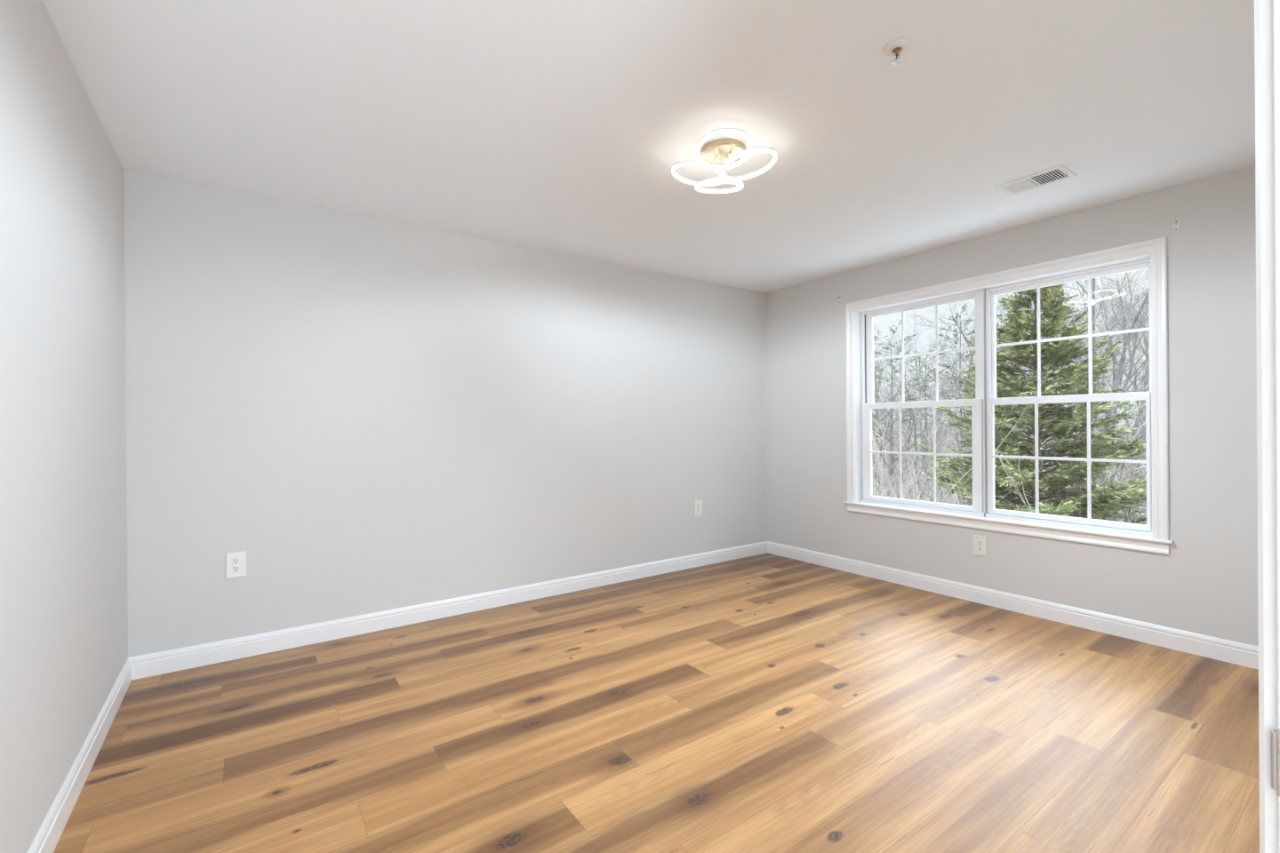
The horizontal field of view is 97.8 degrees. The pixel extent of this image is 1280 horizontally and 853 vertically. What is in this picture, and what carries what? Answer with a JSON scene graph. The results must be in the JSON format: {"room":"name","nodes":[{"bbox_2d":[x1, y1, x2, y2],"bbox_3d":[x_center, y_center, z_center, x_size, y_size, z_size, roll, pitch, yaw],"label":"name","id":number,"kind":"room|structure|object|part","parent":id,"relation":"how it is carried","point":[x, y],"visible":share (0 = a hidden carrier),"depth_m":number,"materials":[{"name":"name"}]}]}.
{"room":"empty bedroom","nodes":[
{"label":"empty bedroom","id":0,"kind":"room"},
{"bbox_2d":[0,0,127,852],"bbox_3d":[-1.465,0.015,1.123,0.160,2.490,3.690,0,0,-35],"label":"wall","id":1,"kind":"structure","parent":0,"point":[64,598],"depth_m":1.66,"materials":[{"name":"white paint"}]},
{"bbox_2d":[27,657,131,852],"bbox_3d":[-1.431,1.155,1.240,0.014,0.108,3.530,0,0,-35],"label":"baseboard","id":2,"kind":"structure","parent":1,"relation":"attached to","point":[46,840],"depth_m":1.85,"materials":[{"name":"white paint"}]},
{"bbox_2d":[123,170,767,657],"bbox_3d":[-0.684,0.005,4.029,4.786,2.490,0.160,0,0,-35],"label":"wall","id":3,"kind":"structure","parent":0,"point":[382,415],"depth_m":3.38,"materials":[{"name":"white paint"}]},
{"bbox_2d":[225,551,246,578],"bbox_3d":[-2.109,0.723,2.917,0.087,0.132,0.009,0,0,-35],"label":"wall outlet","id":4,"kind":"object","parent":3,"relation":"attached to","point":[236,563],"visible":1,"depth_m":2.92,"materials":[{"name":"white plastic"}]},
{"bbox_2d":[232,558,239,564],"bbox_3d":[-2.108,0.702,2.916,0.033,0.033,0.003,0,0,-35],"label":"receptacle","id":5,"kind":"object","parent":4,"relation":"attached to","point":[235,561],"depth_m":2.91,"materials":[{"name":"white plastic"}]},
{"bbox_2d":[232,566,239,572],"bbox_3d":[-2.108,0.743,2.916,0.033,0.033,0.003,0,0,-35],"label":"receptacle","id":6,"kind":"object","parent":4,"relation":"attached to","point":[235,569],"depth_m":2.91,"materials":[{"name":"white plastic"}]},
{"bbox_2d":[128,541,767,679],"bbox_3d":[-0.625,1.146,3.959,4.466,0.108,0.014,0,0,-35],"label":"baseboard","id":7,"kind":"structure","parent":3,"relation":"attached to","point":[196,656],"depth_m":3.37,"materials":[{"name":"white paint"}]},
{"bbox_2d":[694,499,702,516],"bbox_3d":[0.496,0.693,4.755,0.087,0.132,0.009,0,0,-35],"label":"wall outlet","id":8,"kind":"object","parent":3,"relation":"attached to","point":[698,504],"visible":1,"depth_m":4.75,"materials":[{"name":"white plastic"}]},
{"bbox_2d":[42,0,1255,293],"bbox_3d":[0.369,-1.306,2.520,4.786,0.120,3.850,0,0,-35],"label":"ceiling","id":9,"kind":"structure","parent":0,"point":[556,126],"depth_m":2.19,"materials":[{"name":"white paint"}]},
{"bbox_2d":[672,128,776,193],"bbox_3d":[0.370,-1.173,2.507,0.421,0.147,0.453,0,0,-35],"label":"ceiling lamp","id":10,"kind":"object","parent":9,"relation":"attached to","point":[720,155],"visible":1,"depth_m":2.47,"materials":[{"name":"beige"}]},
{"bbox_2d":[883,38,910,64],"bbox_3d":[0.844,-1.223,1.835,0.082,0.052,0.082,0,0,-35],"label":"sprinkler","id":11,"kind":"object","parent":9,"relation":"attached to","point":[898,46],"visible":1,"depth_m":1.82,"materials":[{"name":"white metal"}]},
{"bbox_2d":[994,164,1077,196],"bbox_3d":[2.022,-1.250,2.861,0.200,0.020,0.300,0,0,-35],"label":"ceiling vent","id":12,"kind":"object","parent":9,"relation":"in","point":[1060,172],"visible":1,"depth_m":2.85,"materials":[{"name":"white metal"}]},
{"bbox_2d":[53,552,1259,852],"bbox_3d":[0.423,1.193,2.473,4.466,0.001,3.650,0,0,-35],"label":"floor","id":13,"kind":"structure","parent":0,"point":[764,703],"depth_m":2.16,"materials":[{"name":"wood"}]},
{"bbox_2d":[765,164,1258,647],"bbox_3d":[2.315,-0.018,3.788,0.160,2.490,3.690,0,0,-35],"label":"wall","id":14,"kind":"structure","parent":0,"point":[1206,584],"depth_m":3.14,"materials":[{"name":"white paint"}]},
{"bbox_2d":[836,295,841,303],"bbox_3d":[1.624,-1.042,4.574,0.051,0.064,0.028,0,0,-35],"label":"curtain rod bracket","id":15,"kind":"object","parent":14,"relation":"attached to","point":[839,298],"visible":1,"depth_m":4.58,"materials":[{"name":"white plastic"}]},
{"bbox_3d":[1.643,-1.043,4.588,0.004,0.064,0.028,0,0,-35],"label":"mounting plate","id":16,"kind":"part","parent":15,"relation":"part of","materials":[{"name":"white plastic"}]},
{"bbox_2d":[861,289,985,516],"bbox_3d":[2.082,-0.152,4.161,0.090,1.550,0.923,0,0,-35],"label":"window","id":17,"kind":"structure","parent":14,"relation":"in","point":[978,422],"depth_m":4.07,"materials":[{"name":"white plastic"}]},
{"bbox_3d":[2.067,0.199,4.146,0.032,0.772,0.885,0,0,-35],"label":"sash","id":18,"kind":"part","parent":17,"relation":"part of","materials":[{"name":"white plastic"}]},
{"bbox_3d":[2.098,-0.534,4.172,0.030,0.755,0.885,0,0,-35],"label":"sash","id":19,"kind":"part","parent":17,"relation":"part of","materials":[{"name":"white plastic"}]},
{"bbox_2d":[973,535,987,556],"bbox_3d":[2.266,0.794,3.722,0.009,0.132,0.087,0,0,-35],"label":"wall outlet","id":20,"kind":"object","parent":14,"relation":"attached to","point":[980,542],"visible":1,"depth_m":3.72,"materials":[{"name":"white plastic"}]},
{"bbox_2d":[842,237,1173,554],"bbox_3d":[2.288,-0.160,3.786,0.186,1.682,1.971,0,0,-35],"label":"window","id":21,"kind":"structure","parent":14,"relation":"in","point":[991,346],"depth_m":3.42,"materials":[{"name":"white plastic"}]},
{"bbox_3d":[1.696,-0.194,4.509,0.019,1.606,0.064,0,0,-35],"label":"casing","id":22,"kind":"part","parent":21,"relation":"part of","materials":[{"name":"white paint"}]},
{"bbox_3d":[2.228,-0.968,3.745,0.019,0.064,1.932,0,0,-35],"label":"casing","id":23,"kind":"part","parent":21,"relation":"part of","materials":[{"name":"white paint"}]},
{"bbox_3d":[2.257,0.614,3.761,0.096,0.016,1.971,0,0,-35],"label":"window stool","id":24,"kind":"part","parent":21,"relation":"part of","materials":[{"name":"white paint"}]},
{"bbox_3d":[2.583,0.195,3.414,0.032,0.772,0.815,0,0,-35],"label":"sash","id":25,"kind":"part","parent":21,"relation":"part of","materials":[{"name":"white plastic"}]},
{"bbox_3d":[2.615,-0.537,3.439,0.030,0.755,0.815,0,0,-35],"label":"sash","id":26,"kind":"part","parent":21,"relation":"part of","materials":[{"name":"white plastic"}]},
{"bbox_3d":[2.773,-0.201,2.982,0.019,1.606,0.064,0,0,-35],"label":"casing","id":27,"kind":"part","parent":21,"relation":"part of","materials":[{"name":"white paint"}]},
{"bbox_2d":[767,541,1258,670],"bbox_3d":[2.207,1.124,3.805,0.014,0.108,3.530,0,0,-35],"label":"baseboard","id":28,"kind":"structure","parent":14,"relation":"attached to","point":[1226,651],"depth_m":3.39,"materials":[{"name":"white paint"}]},
{"bbox_2d":[1172,219,1180,232],"bbox_3d":[2.793,-1.052,2.915,0.051,0.064,0.028,0,0,-35],"label":"curtain rod bracket","id":29,"kind":"object","parent":14,"relation":"attached to","point":[1176,224],"visible":1,"depth_m":2.92,"materials":[{"name":"white plastic"}]},
{"bbox_3d":[1.431,-0.008,1.029,4.466,2.490,0.120,0,0,-35],"label":"wall","id":30,"kind":"structure","parent":0,"visible":0},
{"bbox_2d":[1254,0,1279,852],"bbox_3d":[0.243,0.157,0.202,0.926,2.080,0.137,0,0,-35],"label":"door","id":31,"kind":"structure","parent":30,"relation":"in","point":[1267,12],"depth_m":0.48,"materials":[{"name":"white paint"}]},
{"bbox_3d":[0.552,0.285,0.464,0.007,0.058,0.038,0,0,-35],"label":"strike plate","id":32,"kind":"part","parent":31,"relation":"part of","materials":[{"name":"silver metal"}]},
{"label":"outside","id":33,"kind":"structure","parent":0,"visible":0},
{"bbox_2d":[872,424,1146,523],"bbox_3d":[18.797,2.150,41.821,70.300,4.316,83.500,0,0,-35],"label":"ground","id":34,"kind":"structure","parent":33,"point":[1119,426],"depth_m":30.08,"materials":[{"name":"grey soil"}]},
{"bbox_2d":[872,460,888,495],"bbox_3d":[9.087,1.755,22.926,2.347,3.256,2.951,0,0,14],"label":"shrub","id":35,"kind":"object","parent":34,"relation":"on","point":[881,460],"visible":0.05,"depth_m":22.26,"materials":[{"name":"plant"}]},
{"bbox_2d":[872,329,898,459],"bbox_3d":[7.074,-0.151,19.225,2.965,7.910,3.561,0,0,-13],"label":"bare tree","id":36,"kind":"object","parent":34,"relation":"on","point":[874,330],"visible":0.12,"depth_m":18.80,"materials":[{"name":"grey plant"}]},
{"bbox_2d":[872,328,900,434],"bbox_3d":[12.380,-1.415,30.332,2.769,7.944,4.904,0,0,45],"label":"bare tree","id":37,"kind":"object","parent":34,"relation":"on","point":[878,328],"visible":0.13,"depth_m":30.16,"materials":[{"name":"grey plant"}]},
{"bbox_2d":[872,321,901,496],"bbox_3d":[6.682,-0.176,17.530,3.004,7.383,4.327,0,0,21],"label":"bare tree","id":38,"kind":"object","parent":34,"relation":"on","point":[876,366],"visible":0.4,"depth_m":16.66,"materials":[{"name":"grey plant"}]},
{"bbox_2d":[873,343,914,466],"bbox_3d":[12.978,-1.321,29.918,4.248,7.322,3.537,0,0,-27],"label":"bare tree","id":39,"kind":"object","parent":34,"relation":"on","point":[878,343],"visible":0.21,"depth_m":30.08,"materials":[{"name":"grey plant"}]},
{"bbox_2d":[872,423,917,495],"bbox_3d":[10.362,1.241,23.579,2.744,3.526,3.125,0,0,-1],"label":"shrub","id":40,"kind":"object","parent":34,"relation":"on","point":[897,423],"visible":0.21,"depth_m":23.48,"materials":[{"name":"plant"}]},
{"bbox_2d":[872,389,925,459],"bbox_3d":[8.732,0.176,23.398,6.714,7.078,3.635,0,0,34],"label":"bare tree","id":41,"kind":"object","parent":34,"relation":"on","point":[897,389],"visible":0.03,"depth_m":22.88,"materials":[{"name":"grey plant"}]},
{"bbox_2d":[880,347,930,498],"bbox_3d":[10.104,0.228,21.545,1.947,6.335,3.447,0,0,16],"label":"bare tree","id":42,"kind":"object","parent":34,"relation":"on","point":[908,437],"visible":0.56,"depth_m":21.45,"materials":[{"name":"grey plant"}]},
{"bbox_2d":[873,345,941,479],"bbox_3d":[11.184,-0.643,25.199,4.701,6.487,2.545,0,0,-18],"label":"bare tree","id":43,"kind":"object","parent":34,"relation":"on","point":[915,346],"visible":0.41,"depth_m":25.48,"materials":[{"name":"grey plant"}]},
{"bbox_2d":[872,320,943,497],"bbox_3d":[8.327,0.045,19.009,3.179,7.170,2.954,0,0,3],"label":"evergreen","id":44,"kind":"object","parent":34,"relation":"on","point":[891,430],"visible":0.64,"depth_m":18.95,"materials":[{"name":"grey plant"}]},
{"bbox_2d":[872,438,957,500],"bbox_3d":[6.904,1.386,16.340,3.155,4.683,5.827,-1,0,-43],"label":"bare tree","id":45,"kind":"object","parent":34,"relation":"on","point":[875,438],"visible":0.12,"depth_m":15.84,"materials":[{"name":"grey plant"}]},
{"bbox_2d":[876,463,955,503],"bbox_3d":[8.089,2.123,15.750,2.372,2.732,2.519,0,0,-22],"label":"shrub","id":46,"kind":"object","parent":34,"relation":"on","point":[918,463],"visible":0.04,"depth_m":15.90,"materials":[{"name":"plant"}]},
{"bbox_2d":[874,343,959,451],"bbox_3d":[13.181,-0.995,26.236,5.306,6.603,2.873,0,0,40],"label":"bare tree","id":47,"kind":"object","parent":34,"relation":"on","point":[908,343],"visible":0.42,"depth_m":26.34,"materials":[{"name":"grey plant"}]},
{"bbox_2d":[872,384,966,501],"bbox_3d":[9.405,0.870,19.480,4.079,5.125,3.396,0,0,44],"label":"bare tree","id":48,"kind":"object","parent":34,"relation":"on","point":[877,385],"visible":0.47,"depth_m":19.56,"materials":[{"name":"grey plant"}]},
{"bbox_2d":[873,408,965,499],"bbox_3d":[9.171,1.431,18.855,3.613,4.076,2.797,0,0,45],"label":"bare tree","id":49,"kind":"object","parent":34,"relation":"on","point":[957,409],"visible":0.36,"depth_m":18.55,"materials":[{"name":"grey plant"}]},
{"bbox_2d":[872,391,970,497],"bbox_3d":[9.809,0.939,20.514,3.562,5.286,6.578,0,0,-22],"label":"bare tree","id":50,"kind":"object","parent":34,"relation":"on","point":[900,391],"visible":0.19,"depth_m":20.58,"materials":[{"name":"grey plant"}]},
{"bbox_2d":[893,357,950,439],"bbox_3d":[17.853,-1.920,36.192,4.204,5.808,2.276,0,0,0],"label":"bare tree","id":51,"kind":"object","parent":34,"relation":"on","point":[929,357],"visible":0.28,"depth_m":36.44,"materials":[{"name":"grey plant"}]},
{"bbox_2d":[893,344,959,479],"bbox_3d":[12.427,-0.468,23.745,3.281,6.142,3.010,0,0,33],"label":"bare tree","id":52,"kind":"object","parent":34,"relation":"on","point":[925,365],"visible":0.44,"depth_m":23.92,"materials":[{"name":"grey plant"}]},
{"bbox_2d":[893,408,966,502],"bbox_3d":[11.692,1.066,21.742,4.039,4.011,2.281,0,0,-31],"label":"bare tree","id":53,"kind":"object","parent":34,"relation":"on","point":[922,409],"visible":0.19,"depth_m":21.68,"materials":[{"name":"grey plant"}]},
{"bbox_2d":[888,310,971,499],"bbox_3d":[7.968,0.236,15.170,2.162,6.709,3.828,0,0,18],"label":"bare tree","id":54,"kind":"object","parent":34,"relation":"on","point":[922,450],"visible":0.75,"depth_m":15.20,"materials":[{"name":"grey plant"}]},
{"bbox_2d":[892,341,968,485],"bbox_3d":[12.157,-0.450,23.466,4.205,6.103,2.375,0,0,-32],"label":"bare tree","id":55,"kind":"object","parent":34,"relation":"on","point":[932,341],"visible":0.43,"depth_m":23.29,"materials":[{"name":"grey plant"}]},
{"bbox_2d":[872,369,997,505],"bbox_3d":[5.910,1.343,12.762,4.056,5.625,5.099,0,0,-15],"label":"shrub","id":56,"kind":"object","parent":34,"relation":"on","point":[891,370],"visible":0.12,"depth_m":12.29,"materials":[{"name":"plant"}]},
{"bbox_2d":[928,365,958,432],"bbox_3d":[21.325,-1.857,39.424,2.901,5.079,2.415,0,0,-15],"label":"bare tree","id":57,"kind":"object","parent":34,"relation":"on","point":[953,365],"visible":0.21,"depth_m":39.23,"materials":[{"name":"grey plant"}]},
{"bbox_2d":[925,335,974,437],"bbox_3d":[18.729,-2.290,32.119,3.879,6.388,3.003,0,0,34],"label":"bare tree","id":58,"kind":"object","parent":34,"relation":"on","point":[925,335],"visible":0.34,"depth_m":32.51,"materials":[{"name":"grey plant"}]},
{"bbox_2d":[872,376,1031,504],"bbox_3d":[5.146,1.582,11.486,4.637,5.342,4.925,0,0,33],"label":"shrub","id":59,"kind":"object","parent":34,"relation":"on","point":[883,436],"visible":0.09,"depth_m":11.08,"materials":[{"name":"plant"}]},
{"bbox_2d":[907,304,1001,392],"bbox_3d":[24.214,-5.009,40.657,9.774,11.225,5.292,0,0,-27],"label":"bare tree","id":60,"kind":"object","parent":34,"relation":"on","point":[964,335],"visible":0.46,"depth_m":40.04,"materials":[{"name":"grey plant"}]},
{"bbox_2d":[872,372,1049,505],"bbox_3d":[3.909,1.603,8.995,3.684,4.735,4.196,0,0,9],"label":"shrub","id":61,"kind":"object","parent":34,"relation":"on","point":[876,487],"visible":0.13,"depth_m":8.65,"materials":[{"name":"plant"}]},
{"bbox_2d":[924,305,998,505],"bbox_3d":[11.437,-0.440,20.113,2.580,7.696,2.407,0,0,0],"label":"bare tree","id":62,"kind":"object","parent":34,"relation":"on","point":[963,308],"visible":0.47,"depth_m":19.97,"materials":[{"name":"grey plant"}]},
{"bbox_2d":[904,451,1019,505],"bbox_3d":[8.373,1.976,14.367,2.597,3.338,2.958,0,0,-13],"label":"shrub","id":63,"kind":"object","parent":34,"relation":"on","point":[919,452],"visible":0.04,"depth_m":14.85,"materials":[{"name":"plant"}]},
{"bbox_2d":[880,392,1048,505],"bbox_3d":[9.079,1.148,15.653,4.512,4.482,2.548,0,0,43],"label":"bare tree","id":64,"kind":"object","parent":34,"relation":"on","point":[956,432],"visible":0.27,"depth_m":15.87,"materials":[{"name":"grey plant"}]},
{"bbox_2d":[885,446,1047,506],"bbox_3d":[7.046,2.126,12.475,2.818,3.909,3.544,0,0,-13],"label":"shrub","id":65,"kind":"object","parent":34,"relation":"on","point":[911,446],"visible":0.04,"depth_m":13.14,"materials":[{"name":"plant"}]},
{"bbox_2d":[925,313,1019,503],"bbox_3d":[12.044,-0.547,19.805,5.659,7.508,3.929,0,0,-33],"label":"bare tree","id":66,"kind":"object","parent":34,"relation":"on","point":[1001,314],"visible":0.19,"depth_m":20.84,"materials":[{"name":"grey plant"}]},
{"bbox_2d":[920,373,1028,446],"bbox_3d":[12.543,0.548,20.675,5.042,5.007,2.847,0,0,5],"label":"bare tree","id":67,"kind":"object","parent":34,"relation":"on","point":[946,373],"visible":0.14,"depth_m":20.68,"materials":[{"name":"grey plant"}]},
{"bbox_2d":[914,293,1040,421],"bbox_3d":[17.112,-3.062,28.081,4.258,9.916,6.134,0,0,-4],"label":"bare tree","id":68,"kind":"object","parent":34,"relation":"on","point":[1007,293],"visible":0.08,"depth_m":27.65,"materials":[{"name":"grey plant"}]},
{"bbox_2d":[913,428,1044,503],"bbox_3d":[9.364,1.583,16.202,3.134,3.611,3.329,0,0,-20],"label":"shrub","id":69,"kind":"object","parent":34,"relation":"on","point":[930,428],"visible":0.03,"depth_m":16.45,"materials":[{"name":"plant"}]},
{"bbox_2d":[924,382,1041,510],"bbox_3d":[12.108,0.772,18.342,3.562,5.190,4.602,0,0,5],"label":"bare tree","id":70,"kind":"object","parent":34,"relation":"on","point":[924,382],"visible":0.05,"depth_m":18.75,"materials":[{"name":"grey plant"}]},
{"bbox_2d":[927,299,1055,503],"bbox_3d":[13.145,-1.106,20.731,3.821,8.575,5.505,0,0,2],"label":"bare tree","id":71,"kind":"object","parent":34,"relation":"on","point":[956,375],"visible":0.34,"depth_m":21.87,"materials":[{"name":"grey plant"}]},
{"bbox_2d":[933,380,1070,493],"bbox_3d":[12.798,0.735,18.920,4.505,5.082,3.488,0,0,41],"label":"bare tree","id":72,"kind":"object","parent":34,"relation":"on","point":[933,380],"visible":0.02,"depth_m":19.16,"materials":[{"name":"grey plant"}]},
{"bbox_2d":[913,358,1146,524],"bbox_3d":[7.931,1.487,9.112,5.052,5.572,4.018,0,0,-18],"label":"shrub","id":73,"kind":"object","parent":34,"relation":"on","point":[1124,509],"visible":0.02,"depth_m":8.74,"materials":[{"name":"plant"}]},
{"bbox_2d":[916,283,1146,525],"bbox_3d":[6.079,0.784,8.623,4.481,6.747,4.424,0,0,41],"label":"evergreen tree","id":74,"kind":"object","parent":34,"relation":"on","point":[1107,499],"visible":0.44,"depth_m":8.22,"materials":[{"name":"green plant"}]},
{"bbox_2d":[930,270,1149,489],"bbox_3d":[10.908,-1.368,13.396,6.947,9.853,3.762,0,0,34],"label":"bare tree","id":75,"kind":"object","parent":34,"relation":"on","point":[1124,352],"visible":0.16,"depth_m":13.42,"materials":[{"name":"grey plant"}]},
{"bbox_2d":[998,306,1086,479],"bbox_3d":[16.128,-1.233,22.802,2.427,6.943,4.298,0,0,-34],"label":"bare tree","id":76,"kind":"object","parent":34,"relation":"on","point":[1072,307],"visible":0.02,"depth_m":22.70,"materials":[{"name":"grey plant"}]},
{"bbox_2d":[961,279,1126,419],"bbox_3d":[20.997,-3.317,29.059,6.822,8.912,4.736,0,0,43],"label":"bare tree","id":77,"kind":"object","parent":34,"relation":"on","point":[1087,279],"visible":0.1,"depth_m":27.97,"materials":[{"name":"grey plant"}]},
{"bbox_2d":[943,377,1148,522],"bbox_3d":[8.453,1.430,10.557,5.179,5.843,4.546,0,0,-37],"label":"shrub","id":78,"kind":"object","parent":34,"relation":"on","point":[1145,502],"visible":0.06,"depth_m":10.19,"materials":[{"name":"plant"}]},
{"bbox_2d":[947,278,1148,519],"bbox_3d":[10.115,-1.610,12.953,4.659,11.103,5.596,0,0,-23],"label":"bare tree","id":79,"kind":"object","parent":34,"relation":"on","point":[1094,354],"visible":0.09,"depth_m":12.95,"materials":[{"name":"grey plant"}]},
{"bbox_2d":[1022,299,1075,437],"bbox_3d":[24.806,-3.334,34.983,3.647,8.434,6.458,0,0,31],"label":"bare tree","id":80,"kind":"object","parent":34,"relation":"on","point":[1069,300],"visible":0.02,"depth_m":34.98,"materials":[{"name":"grey plant"}]},
{"bbox_2d":[1022,286,1115,433],"bbox_3d":[21.194,-3.506,29.209,4.377,9.724,6.305,0,0,6],"label":"bare tree","id":81,"kind":"object","parent":34,"relation":"on","point":[1068,286],"visible":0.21,"depth_m":27.53,"materials":[{"name":"grey plant"}]},
{"bbox_2d":[994,431,1146,523],"bbox_3d":[7.187,1.778,7.757,4.278,4.640,4.027,0,0,30],"label":"shrub","id":82,"kind":"object","parent":34,"relation":"on","point":[1020,494],"visible":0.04,"depth_m":7.88,"materials":[{"name":"plant"}]},
{"bbox_2d":[1000,365,1146,522],"bbox_3d":[11.127,0.985,13.357,3.676,5.356,4.749,0,0,-3],"label":"bare tree","id":83,"kind":"object","parent":34,"relation":"on","point":[1122,467],"visible":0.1,"depth_m":13.22,"materials":[{"name":"grey plant"}]},
{"bbox_2d":[1032,403,1114,484],"bbox_3d":[15.874,0.665,20.491,4.433,4.403,2.504,0,0,-20],"label":"bare tree","id":84,"kind":"object","parent":34,"relation":"on","point":[1077,404],"visible":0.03,"depth_m":20.52,"materials":[{"name":"grey plant"}]},
{"bbox_2d":[1040,426,1146,519],"bbox_3d":[12.846,1.545,16.026,2.860,3.676,3.258,0,0,29],"label":"shrub","id":85,"kind":"object","parent":34,"relation":"on","point":[1140,427],"visible":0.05,"depth_m":15.68,"materials":[{"name":"plant"}]},
{"bbox_2d":[1040,272,1148,464],"bbox_3d":[19.830,-2.526,24.734,4.663,9.047,8.612,0,0,37],"label":"bare tree","id":86,"kind":"object","parent":34,"relation":"on","point":[1130,273],"visible":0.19,"depth_m":25.41,"materials":[{"name":"grey plant"}]},
{"bbox_2d":[1043,431,1146,522],"bbox_3d":[6.961,2.133,8.249,3.813,4.136,3.590,0,0,-13],"label":"shrub","id":87,"kind":"object","parent":34,"relation":"on","point":[1094,431],"visible":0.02,"depth_m":8.16,"materials":[{"name":"plant"}]},
{"bbox_2d":[1041,332,1149,521],"bbox_3d":[8.904,1.438,9.098,4.238,5.878,5.328,0,0,29],"label":"shrub","id":88,"kind":"object","parent":34,"relation":"on","point":[1148,332],"visible":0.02,"depth_m":10.38,"materials":[{"name":"plant"}]},
{"bbox_2d":[1056,271,1142,423],"bbox_3d":[26.609,-4.221,33.205,6.194,10.095,3.498,0,0,25],"label":"bare tree","id":89,"kind":"object","parent":34,"relation":"on","point":[1134,271],"visible":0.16,"depth_m":32.84,"materials":[{"name":"grey plant"}]},
{"bbox_2d":[1072,270,1149,435],"bbox_3d":[26.409,-5.064,30.734,6.477,11.555,5.392,0,0,8],"label":"bare tree","id":90,"kind":"object","parent":34,"relation":"on","point":[1120,289],"visible":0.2,"depth_m":30.34,"materials":[{"name":"grey plant"}]},
{"bbox_2d":[1074,315,1149,471],"bbox_3d":[19.873,-1.613,23.528,5.646,7.172,3.057,0,0,35],"label":"bare tree","id":91,"kind":"object","parent":34,"relation":"on","point":[1085,316],"visible":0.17,"depth_m":23.21,"materials":[{"name":"grey plant"}]},
{"bbox_2d":[1076,281,1149,421],"bbox_3d":[25.086,-3.876,27.868,5.109,10.066,9.435,0,0,44],"label":"bare tree","id":92,"kind":"object","parent":34,"relation":"on","point":[1119,311],"visible":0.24,"depth_m":28.61,"materials":[{"name":"grey plant"}]},
{"bbox_2d":[1080,412,1146,508],"bbox_3d":[14.722,1.395,16.720,3.883,3.856,2.193,0,0,1],"label":"bare tree","id":93,"kind":"object","parent":34,"relation":"on","point":[1114,412],"visible":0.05,"depth_m":16.53,"materials":[{"name":"grey plant"}]},
{"bbox_2d":[1082,308,1145,404],"bbox_3d":[30.546,-3.949,37.560,7.273,8.821,3.938,0,0,-23],"label":"bare tree","id":94,"kind":"object","parent":34,"relation":"on","point":[1121,308],"visible":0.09,"depth_m":37.91,"materials":[{"name":"grey plant"}]},
{"bbox_2d":[1086,269,1149,516],"bbox_3d":[16.050,-1.174,18.486,4.714,8.956,3.650,0,0,-24],"label":"bare tree","id":95,"kind":"object","parent":34,"relation":"on","point":[1144,335],"visible":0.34,"depth_m":18.55,"materials":[{"name":"grey plant"}]},
{"bbox_2d":[1094,271,1149,513],"bbox_3d":[10.664,-0.501,10.891,3.485,9.521,4.502,0,0,-20],"label":"bare tree","id":96,"kind":"object","parent":34,"relation":"on","point":[1147,271],"visible":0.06,"depth_m":11.82,"materials":[{"name":"grey plant"}]},
{"bbox_2d":[1101,468,1146,520],"bbox_3d":[11.743,2.060,13.498,2.592,2.987,2.754,0,0,13],"label":"shrub","id":97,"kind":"object","parent":34,"relation":"on","point":[1108,468],"visible":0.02,"depth_m":13.51,"materials":[{"name":"plant"}]},
{"bbox_2d":[1099,360,1149,480],"bbox_3d":[15.699,0.461,17.785,4.522,5.682,3.765,0,0,45],"label":"bare tree","id":98,"kind":"object","parent":34,"relation":"on","point":[1139,361],"visible":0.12,"depth_m":17.57,"materials":[{"name":"grey plant"}]},
{"bbox_2d":[1100,274,1149,373],"bbox_3d":[32.014,-4.976,35.549,5.905,10.837,3.334,0,0,43],"label":"bare tree","id":99,"kind":"object","parent":34,"relation":"on","point":[1116,275],"visible":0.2,"depth_m":35.79,"materials":[{"name":"grey plant"}]},
{"bbox_2d":[1106,441,1146,524],"bbox_3d":[14.339,1.652,15.923,2.644,3.398,3.011,0,0,38],"label":"shrub","id":100,"kind":"object","parent":34,"relation":"on","point":[1116,442],"visible":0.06,"depth_m":15.99,"materials":[{"name":"plant"}]},
{"bbox_2d":[1108,421,1146,523],"bbox_3d":[14.323,1.426,15.667,2.798,3.882,3.519,0,0,-13],"label":"shrub","id":101,"kind":"object","parent":34,"relation":"on","point":[1129,421],"visible":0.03,"depth_m":15.68,"materials":[{"name":"plant"}]},
{"bbox_2d":[1106,282,1149,437],"bbox_3d":[26.632,-4.629,28.715,5.169,10.685,6.677,0,0,17],"label":"bare tree","id":102,"kind":"object","parent":34,"relation":"on","point":[1136,423],"visible":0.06,"depth_m":29.00,"materials":[{"name":"grey plant"}]},
{"bbox_2d":[1107,353,1148,471],"bbox_3d":[16.074,0.536,16.500,4.773,5.384,3.695,0,0,-7],"label":"bare tree","id":103,"kind":"object","parent":34,"relation":"on","point":[1140,354],"visible":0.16,"depth_m":16.58,"materials":[{"name":"grey plant"}]}
]}

